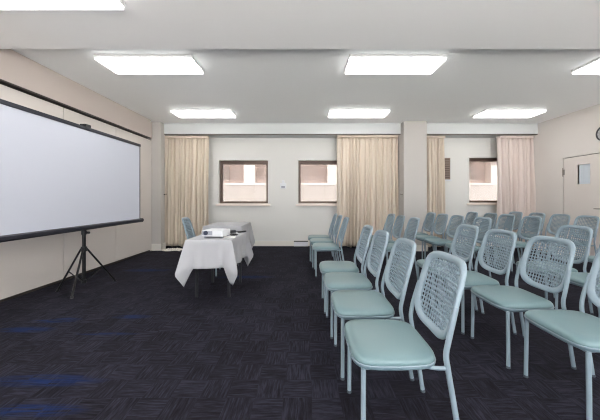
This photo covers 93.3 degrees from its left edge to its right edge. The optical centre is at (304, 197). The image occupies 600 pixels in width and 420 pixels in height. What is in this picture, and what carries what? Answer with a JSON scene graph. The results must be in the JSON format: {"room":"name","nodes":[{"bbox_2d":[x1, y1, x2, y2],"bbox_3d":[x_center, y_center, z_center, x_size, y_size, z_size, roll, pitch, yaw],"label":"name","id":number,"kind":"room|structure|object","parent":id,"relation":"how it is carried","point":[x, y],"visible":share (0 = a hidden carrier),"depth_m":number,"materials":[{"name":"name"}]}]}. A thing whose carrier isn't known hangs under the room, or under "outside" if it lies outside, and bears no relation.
{"room":"conference room","nodes":[
{"label":"conference room","id":0,"kind":"room"},
{"bbox_2d":[0,84,151,299],"bbox_3d":[-3.525,-0.055,1.935,0.050,2.510,9.059,0,0,0],"label":"wall","id":1,"kind":"structure","parent":0,"point":[30,263],"depth_m":4.19,"materials":[{"name":"paint"}]},
{"bbox_2d":[0,250,149,302],"bbox_3d":[-3.517,1.186,1.885,0.057,0.028,8.970,0,0,0],"label":"baseboard","id":2,"kind":"structure","parent":1,"relation":"attached to","point":[79,274],"depth_m":3.96,"materials":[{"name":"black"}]},
{"bbox_2d":[0,49,151,138],"bbox_3d":[-3.620,-0.270,2.235,0.360,2.940,9.670,0,0,0],"label":"wall","id":3,"kind":"structure","parent":0,"point":[15,68],"depth_m":4.05,"materials":[{"name":"beige paint"}]},
{"bbox_2d":[0,79,149,139],"bbox_3d":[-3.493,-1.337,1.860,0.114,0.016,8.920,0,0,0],"label":"trim","id":4,"kind":"structure","parent":3,"relation":"attached to","point":[4,82],"depth_m":4.06,"materials":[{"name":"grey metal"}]},
{"bbox_2d":[150,122,164,243],"bbox_3d":[-3.420,-0.270,6.553,0.260,2.940,0.165,0,0,0],"label":"wall column","id":5,"kind":"structure","parent":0,"point":[158,137],"depth_m":6.47,"materials":[{"name":"grey paint"}]},
{"bbox_2d":[151,242,165,250],"bbox_3d":[-3.386,1.123,6.550,0.228,0.155,0.200,0,0,0],"label":"baseboard","id":6,"kind":"structure","parent":5,"relation":"attached to","point":[154,247],"depth_m":6.45,"materials":[{"name":"white paint"}]},
{"bbox_2d":[0,246,599,419],"bbox_3d":[0.970,1.250,2.235,9.540,0.100,10.070,0,0,0],"label":"floor","id":7,"kind":"structure","parent":0,"point":[140,345],"depth_m":2.14,"materials":[{"name":"carpet"}]},
{"bbox_2d":[0,99,143,298],"bbox_3d":[-2.954,0.121,3.720,0.464,2.172,2.464,0,0,0],"label":"projection screen","id":8,"kind":"object","parent":7,"relation":"on","point":[58,175],"visible":1,"depth_m":3.31,"materials":[{"name":"white fabric"}]},
{"bbox_2d":[162,248,181,250],"bbox_3d":[-3.040,1.175,6.499,0.482,0.054,0.303,0,0,0],"label":"crumpled cloth","id":9,"kind":"object","parent":7,"relation":"on","point":[168,249],"visible":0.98,"depth_m":6.44,"materials":[{"name":"beige fabric"}]},
{"bbox_2d":[182,217,220,276],"bbox_3d":[-1.629,0.754,4.495,0.578,0.897,0.470,0,0,-9],"label":"padded chair","id":10,"kind":"object","parent":7,"relation":"on","point":[190,233],"visible":0.48,"depth_m":4.51,"materials":[{"name":"blue plastic"}]},
{"bbox_2d":[195,261,241,297],"bbox_3d":[-1.117,0.848,3.715,0.515,0.705,0.870,0,0,0],"label":"folding table","id":11,"kind":"object","parent":7,"relation":"on","point":[240,263],"visible":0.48,"depth_m":3.41,"materials":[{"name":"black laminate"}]},
{"bbox_2d":[175,231,252,286],"bbox_3d":[-1.119,0.755,3.714,0.717,0.537,1.076,0,0,0],"label":"tablecloth","id":12,"kind":"object","parent":11,"relation":"on","point":[198,252],"visible":0.95,"depth_m":3.26,"materials":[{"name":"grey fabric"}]},
{"bbox_2d":[202,228,229,237],"bbox_3d":[-1.106,0.436,3.526,0.264,0.098,0.248,0,0,8],"label":"projector","id":13,"kind":"object","parent":12,"relation":"on","point":[213,232],"visible":0.98,"depth_m":3.43,"materials":[{"name":"white plastic"}]},
{"bbox_2d":[308,213,337,261],"bbox_3d":[0.344,0.754,5.535,0.578,0.897,0.470,0,0,1],"label":"padded chair","id":14,"kind":"object","parent":7,"relation":"on","point":[331,228],"visible":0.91,"depth_m":5.42,"materials":[{"name":"blue plastic"}]},
{"bbox_2d":[310,215,341,267],"bbox_3d":[0.374,0.754,5.055,0.578,0.897,0.470,0,0,0],"label":"padded chair","id":15,"kind":"object","parent":7,"relation":"on","point":[339,218],"visible":0.92,"depth_m":4.92,"materials":[{"name":"blue plastic"}]},
{"bbox_2d":[312,217,348,276],"bbox_3d":[0.407,0.754,4.515,0.578,0.897,0.470,0,0,0],"label":"padded chair","id":16,"kind":"object","parent":7,"relation":"on","point":[316,247],"visible":0.98,"depth_m":4.33,"materials":[{"name":"blue plastic"}]},
{"bbox_2d":[319,225,372,313],"bbox_3d":[0.451,0.754,3.155,0.578,0.897,0.470,0,0,0],"label":"padded chair","id":17,"kind":"object","parent":7,"relation":"on","point":[362,246],"visible":0.91,"depth_m":3.12,"materials":[{"name":"blue plastic"}]},
{"bbox_2d":[323,230,388,338],"bbox_3d":[0.467,0.754,2.635,0.578,0.897,0.470,0,0,-1],"label":"padded chair","id":18,"kind":"object","parent":7,"relation":"on","point":[334,281],"visible":0.94,"depth_m":2.59,"materials":[{"name":"blue plastic"}]},
{"bbox_2d":[331,238,416,380],"bbox_3d":[0.489,0.754,2.085,0.578,0.897,0.470,0,0,0],"label":"padded chair","id":19,"kind":"object","parent":7,"relation":"on","point":[347,304],"visible":0.97,"depth_m":2.01,"materials":[{"name":"blue plastic"}]},
{"bbox_2d":[368,213,394,261],"bbox_3d":[1.439,0.754,5.515,0.578,0.897,0.470,0,0,-1],"label":"padded chair","id":20,"kind":"object","parent":7,"relation":"on","point":[391,216],"visible":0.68,"depth_m":5.54,"materials":[{"name":"blue plastic"}]},
{"bbox_2d":[370,215,404,261],"bbox_3d":[1.449,0.754,5.014,0.578,0.897,0.470,0,0,1],"label":"padded chair","id":21,"kind":"object","parent":7,"relation":"on","point":[401,218],"visible":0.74,"depth_m":5.04,"materials":[{"name":"blue plastic"}]},
{"bbox_2d":[386,217,419,273],"bbox_3d":[1.479,0.754,4.465,0.578,0.897,0.470,0,0,0],"label":"padded chair","id":22,"kind":"object","parent":7,"relation":"on","point":[411,233],"visible":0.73,"depth_m":4.44,"materials":[{"name":"blue plastic"}]},
{"bbox_2d":[344,251,466,419],"bbox_3d":[0.514,0.754,1.535,0.578,0.897,0.470,0,0,0],"label":"padded chair","id":23,"kind":"object","parent":7,"relation":"on","point":[373,344],"visible":1,"depth_m":1.45,"materials":[{"name":"blue plastic"}]},
{"bbox_2d":[404,212,435,250],"bbox_3d":[2.439,0.754,6.015,0.578,0.897,0.470,0,0,0],"label":"padded chair","id":24,"kind":"object","parent":7,"relation":"on","point":[429,227],"visible":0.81,"depth_m":6.03,"materials":[{"name":"blue plastic"}]},
{"bbox_2d":[416,213,447,258],"bbox_3d":[2.439,0.754,5.515,0.578,0.897,0.470,0,0,0],"label":"padded chair","id":25,"kind":"object","parent":7,"relation":"on","point":[440,231],"visible":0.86,"depth_m":5.47,"materials":[{"name":"blue plastic"}]},
{"bbox_2d":[424,215,463,258],"bbox_3d":[2.459,0.754,5.016,0.578,0.897,0.470,0,0,-1],"label":"padded chair","id":26,"kind":"object","parent":7,"relation":"on","point":[434,241],"visible":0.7,"depth_m":5.04,"materials":[{"name":"blue plastic"}]},
{"bbox_2d":[416,224,478,310],"bbox_3d":[1.614,0.754,3.235,0.578,0.897,0.470,0,0,1],"label":"padded chair","id":27,"kind":"object","parent":7,"relation":"on","point":[474,235],"visible":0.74,"depth_m":3.23,"materials":[{"name":"blue plastic"}]},
{"bbox_2d":[445,212,477,253],"bbox_3d":[3.489,0.754,6.315,0.578,0.897,0.470,0,0,1],"label":"padded chair","id":28,"kind":"object","parent":7,"relation":"on","point":[474,215],"visible":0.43,"depth_m":6.36,"materials":[{"name":"blue plastic"}]},
{"bbox_2d":[445,217,491,277],"bbox_3d":[2.579,0.754,4.486,0.578,0.897,0.470,0,0,-1],"label":"padded chair","id":29,"kind":"object","parent":7,"relation":"on","point":[488,221],"visible":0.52,"depth_m":4.47,"materials":[{"name":"blue plastic"}]},
{"bbox_2d":[438,229,516,334],"bbox_3d":[1.634,0.754,2.715,0.578,0.897,0.470,0,0,-1],"label":"padded chair","id":30,"kind":"object","parent":7,"relation":"on","point":[474,278],"visible":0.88,"depth_m":2.65,"materials":[{"name":"blue plastic"}]},
{"bbox_2d":[461,213,496,245],"bbox_3d":[3.579,0.754,5.835,0.578,0.897,0.470,0,0,1],"label":"padded chair","id":31,"kind":"object","parent":7,"relation":"on","point":[488,215],"visible":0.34,"depth_m":5.76,"materials":[{"name":"blue plastic"}]},
{"bbox_2d":[474,214,514,263],"bbox_3d":[3.579,0.754,5.355,0.578,0.897,0.470,0,0,0],"label":"padded chair","id":32,"kind":"object","parent":7,"relation":"on","point":[510,216],"visible":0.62,"depth_m":5.35,"materials":[{"name":"blue plastic"}]},
{"bbox_2d":[496,211,522,252],"bbox_3d":[4.519,0.754,6.400,0.578,0.897,0.470,0,0,0],"label":"padded chair","id":33,"kind":"object","parent":7,"relation":"on","point":[520,215],"visible":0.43,"depth_m":6.32,"materials":[{"name":"blue plastic"}]},
{"bbox_2d":[494,216,541,271],"bbox_3d":[3.599,0.754,4.794,0.578,0.897,0.470,0,0,1],"label":"padded chair","id":34,"kind":"object","parent":7,"relation":"on","point":[519,244],"visible":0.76,"depth_m":4.79,"materials":[{"name":"blue plastic"}]},
{"bbox_2d":[471,235,576,369],"bbox_3d":[1.674,0.754,2.210,0.578,0.897,0.470,0,0,0],"label":"padded chair","id":35,"kind":"object","parent":7,"relation":"on","point":[508,299],"visible":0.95,"depth_m":2.15,"materials":[{"name":"blue plastic"}]},
{"bbox_2d":[506,212,545,257],"bbox_3d":[4.609,0.754,5.915,0.578,0.897,0.470,0,0,0],"label":"padded chair","id":36,"kind":"object","parent":7,"relation":"on","point":[542,215],"visible":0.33,"depth_m":5.82,"materials":[{"name":"blue plastic"}]},
{"bbox_2d":[526,214,569,260],"bbox_3d":[4.649,0.754,5.424,0.578,0.897,0.470,0,0,1],"label":"padded chair","id":37,"kind":"object","parent":7,"relation":"on","point":[567,217],"visible":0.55,"depth_m":5.48,"materials":[{"name":"blue plastic"}]},
{"bbox_2d":[516,225,593,313],"bbox_3d":[2.759,0.754,3.154,0.578,0.897,0.470,0,0,1],"label":"padded chair","id":38,"kind":"object","parent":7,"relation":"on","point":[584,258],"visible":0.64,"depth_m":3.06,"materials":[{"name":"blue plastic"}]},
{"bbox_2d":[523,251,599,419],"bbox_3d":[1.721,0.754,1.685,0.578,0.897,0.470,0,0,0],"label":"padded chair","id":39,"kind":"object","parent":7,"relation":"on","point":[580,329],"visible":1,"depth_m":1.70,"materials":[{"name":"blue plastic"}]},
{"bbox_2d":[549,215,599,263],"bbox_3d":[4.679,0.754,4.935,0.578,0.897,0.470,0,0,1],"label":"padded chair","id":40,"kind":"object","parent":7,"relation":"on","point":[582,217],"visible":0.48,"depth_m":4.88,"materials":[{"name":"blue plastic"}]},
{"bbox_2d":[555,244,599,317],"bbox_3d":[2.769,0.754,2.635,0.578,0.897,0.470,0,0,0],"label":"padded chair","id":41,"kind":"object","parent":7,"relation":"on","point":[577,278],"visible":0.34,"depth_m":2.66,"materials":[{"name":"blue plastic"}]},
{"bbox_2d":[588,256,593,262],"bbox_3d":[3.859,0.754,3.455,0.578,0.897,0.470,0,0,1],"label":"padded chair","id":42,"kind":"object","parent":7,"relation":"on","point":[590,259],"visible":0.2,"depth_m":3.56,"materials":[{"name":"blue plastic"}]},
{"bbox_2d":[0,0,599,48],"bbox_3d":[0.970,-1.761,0.150,9.540,0.258,5.900,0,0,0],"label":"ceiling","id":43,"kind":"structure","parent":0,"point":[142,24],"depth_m":2.66,"materials":[{"name":"white paint"}]},
{"bbox_2d":[0,0,124,9],"bbox_3d":[-2.100,-1.603,2.160,1.182,0.058,0.432,0,0,0],"label":"ceiling light","id":44,"kind":"object","parent":43,"relation":"attached to","point":[4,4],"visible":1,"depth_m":2.31,"materials":[{"name":"white plastic"}]},
{"bbox_2d":[11,49,599,123],"bbox_3d":[0.970,-1.815,5.185,9.540,0.150,4.170,0,0,0],"label":"ceiling","id":45,"kind":"structure","parent":0,"point":[260,86],"depth_m":4.38,"materials":[{"name":"paint"}]},
{"bbox_2d":[94,54,203,73],"bbox_3d":[-1.965,-1.711,3.640,1.182,0.058,0.432,0,0,0],"label":"ceiling light","id":46,"kind":"object","parent":45,"relation":"attached to","point":[118,63],"visible":1,"depth_m":3.54,"materials":[{"name":"white plastic"}]},
{"bbox_2d":[170,109,235,117],"bbox_3d":[-2.040,-1.711,5.740,1.182,0.058,0.432,0,0,0],"label":"ceiling light","id":47,"kind":"object","parent":45,"relation":"attached to","point":[181,113],"visible":1,"depth_m":5.63,"materials":[{"name":"white plastic"}]},
{"bbox_2d":[164,124,537,137],"bbox_3d":[0.940,-1.620,6.840,9.000,0.240,0.460,0,0,0],"label":"curtain pelmet","id":48,"kind":"structure","parent":45,"relation":"attached to","point":[168,128],"depth_m":6.61,"materials":[{"name":"white paint"}]},
{"bbox_2d":[165,136,208,246],"bbox_3d":[-2.835,-0.162,6.725,1.101,2.627,0.165,0,0,0],"label":"curtain","id":49,"kind":"object","parent":48,"relation":"hanging from","point":[186,157],"visible":0.82,"depth_m":6.72,"materials":[{"name":"beige fabric"}]},
{"bbox_2d":[164,134,537,134],"bbox_3d":[1.075,-1.492,6.626,8.730,0.016,0.028,0,0,0],"label":"trim","id":50,"kind":"structure","parent":48,"relation":"attached to","point":[164,134],"depth_m":6.61,"materials":[{"name":"grey metal"}]},
{"bbox_2d":[336,135,398,246],"bbox_3d":[1.489,-0.159,6.725,1.468,2.652,0.166,0,0,0],"label":"curtain","id":51,"kind":"object","parent":48,"relation":"hanging from","point":[367,165],"visible":0.85,"depth_m":6.74,"materials":[{"name":"beige fabric"}]},
{"bbox_2d":[427,136,445,246],"bbox_3d":[3.066,-0.157,6.736,0.543,2.637,0.139,0,0,0],"label":"curtain","id":52,"kind":"object","parent":48,"relation":"hanging from","point":[435,144],"visible":0.56,"depth_m":6.73,"materials":[{"name":"beige fabric"}]},
{"bbox_2d":[496,136,535,246],"bbox_3d":[5.016,-0.157,6.725,0.844,2.637,0.160,0,0,0],"label":"curtain","id":53,"kind":"object","parent":48,"relation":"hanging from","point":[515,154],"visible":0.72,"depth_m":6.72,"materials":[{"name":"beige fabric"}]},
{"bbox_2d":[328,109,389,117],"bbox_3d":[1.070,-1.711,5.740,1.182,0.058,0.432,0,0,0],"label":"ceiling light","id":54,"kind":"object","parent":45,"relation":"attached to","point":[333,113],"visible":1,"depth_m":5.63,"materials":[{"name":"white plastic"}]},
{"bbox_2d":[345,54,446,73],"bbox_3d":[1.130,-1.711,3.640,1.182,0.058,0.432,0,0,0],"label":"ceiling light","id":55,"kind":"object","parent":45,"relation":"attached to","point":[356,63],"visible":1,"depth_m":3.54,"materials":[{"name":"white plastic"}]},
{"bbox_2d":[473,109,545,117],"bbox_3d":[4.120,-1.711,5.740,1.182,0.058,0.432,0,0,0],"label":"ceiling light","id":56,"kind":"object","parent":45,"relation":"attached to","point":[487,113],"visible":1,"depth_m":5.63,"materials":[{"name":"white plastic"}]},
{"bbox_2d":[571,57,599,73],"bbox_3d":[4.220,-1.711,3.640,1.182,0.058,0.432,0,0,0],"label":"ceiling light","id":57,"kind":"object","parent":45,"relation":"attached to","point":[592,67],"visible":1,"depth_m":3.70,"materials":[{"name":"white plastic"}]},
{"bbox_2d":[208,138,496,240],"bbox_3d":[0.970,-0.270,7.180,9.540,2.940,0.220,0,0,0],"label":"wall","id":58,"kind":"structure","parent":0,"point":[282,220],"depth_m":7.07,"materials":[{"name":"white paint"}]},
{"bbox_2d":[216,160,269,205],"bbox_3d":[-1.538,-0.379,7.128,1.345,1.158,0.265,0,0,0],"label":"window","id":59,"kind":"structure","parent":58,"relation":"in","point":[242,183],"depth_m":7.21,"materials":[{"name":"brown glass"}]},
{"bbox_2d":[280,180,285,188],"bbox_3d":[-0.545,-0.338,7.050,0.150,0.205,0.041,0,0,0],"label":"thermostat","id":60,"kind":"object","parent":58,"relation":"attached to","point":[282,185],"visible":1,"depth_m":7.04,"materials":[{"name":"white plastic"}]},
{"bbox_2d":[294,241,307,245],"bbox_3d":[-0.100,1.131,7.021,0.350,0.128,0.062,0,0,0],"label":"box","id":61,"kind":"object","parent":58,"relation":"attached to","point":[296,243],"visible":1,"depth_m":6.99,"materials":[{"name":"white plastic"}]},
{"bbox_2d":[296,161,336,205],"bbox_3d":[0.447,-0.379,7.128,1.347,1.158,0.265,0,0,0],"label":"window","id":62,"kind":"structure","parent":58,"relation":"in","point":[317,180],"depth_m":7.21,"materials":[{"name":"glass"}]},
{"bbox_2d":[170,241,491,245],"bbox_3d":[0.945,1.135,7.061,8.990,0.130,0.018,0,0,0],"label":"baseboard","id":63,"kind":"structure","parent":58,"relation":"attached to","point":[257,243],"depth_m":7.05,"materials":[{"name":"white paint"}]},
{"bbox_2d":[445,158,451,180],"bbox_3d":[3.460,-0.710,7.048,0.360,0.580,0.045,0,0,0],"label":"air vent","id":64,"kind":"object","parent":58,"relation":"in","point":[447,160],"visible":0.45,"depth_m":7.04,"materials":[{"name":"brown metal"}]},
{"bbox_2d":[467,157,497,204],"bbox_3d":[4.695,-0.424,7.128,1.310,1.208,0.265,0,0,0],"label":"window","id":65,"kind":"structure","parent":58,"relation":"in","point":[482,171],"depth_m":7.21,"materials":[{"name":"clear glass"}]},
{"bbox_2d":[398,121,426,244],"bbox_3d":[2.495,-0.270,6.730,0.520,2.940,0.680,0,0,0],"label":"wall column","id":66,"kind":"structure","parent":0,"point":[412,141],"depth_m":6.39,"materials":[{"name":"grey paint"}]},
{"bbox_2d":[416,245,427,250],"bbox_3d":[2.495,1.135,6.711,0.556,0.130,0.678,0,0,0],"label":"baseboard","id":67,"kind":"structure","parent":66,"relation":"attached to","point":[419,247],"depth_m":6.37,"materials":[{"name":"white paint"}]},
{"bbox_2d":[532,104,599,252],"bbox_3d":[5.540,-0.270,2.135,0.200,2.940,9.870,0,0,0],"label":"wall","id":68,"kind":"structure","parent":0,"point":[573,134],"depth_m":6.07,"materials":[{"name":"white paint"}]},
{"bbox_2d":[562,153,599,257],"bbox_3d":[5.433,0.183,5.535,0.105,2.018,0.901,0,0,0],"label":"door","id":69,"kind":"structure","parent":68,"relation":"in","point":[581,174],"depth_m":5.55,"materials":[{"name":"white paint"}]},
{"bbox_2d":[596,127,599,140],"bbox_3d":[5.423,-1.176,5.130,0.034,0.288,0.288,0,0,0],"label":"wall clock","id":70,"kind":"object","parent":68,"relation":"attached to","point":[598,129],"visible":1,"depth_m":5.23,"materials":[{"name":"grey"}]},
{"bbox_3d":[-1.435,0.848,5.330,0.630,0.705,0.860,0,0,0],"label":"folding table","id":71,"kind":"object","parent":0,"visible":0},
{"bbox_2d":[201,222,254,247],"bbox_3d":[-1.440,0.782,5.331,0.834,0.591,1.063,0,0,0],"label":"tablecloth","id":72,"kind":"object","parent":71,"relation":"on","point":[238,226],"visible":0.34,"depth_m":5.20,"materials":[{"name":"grey fabric"}]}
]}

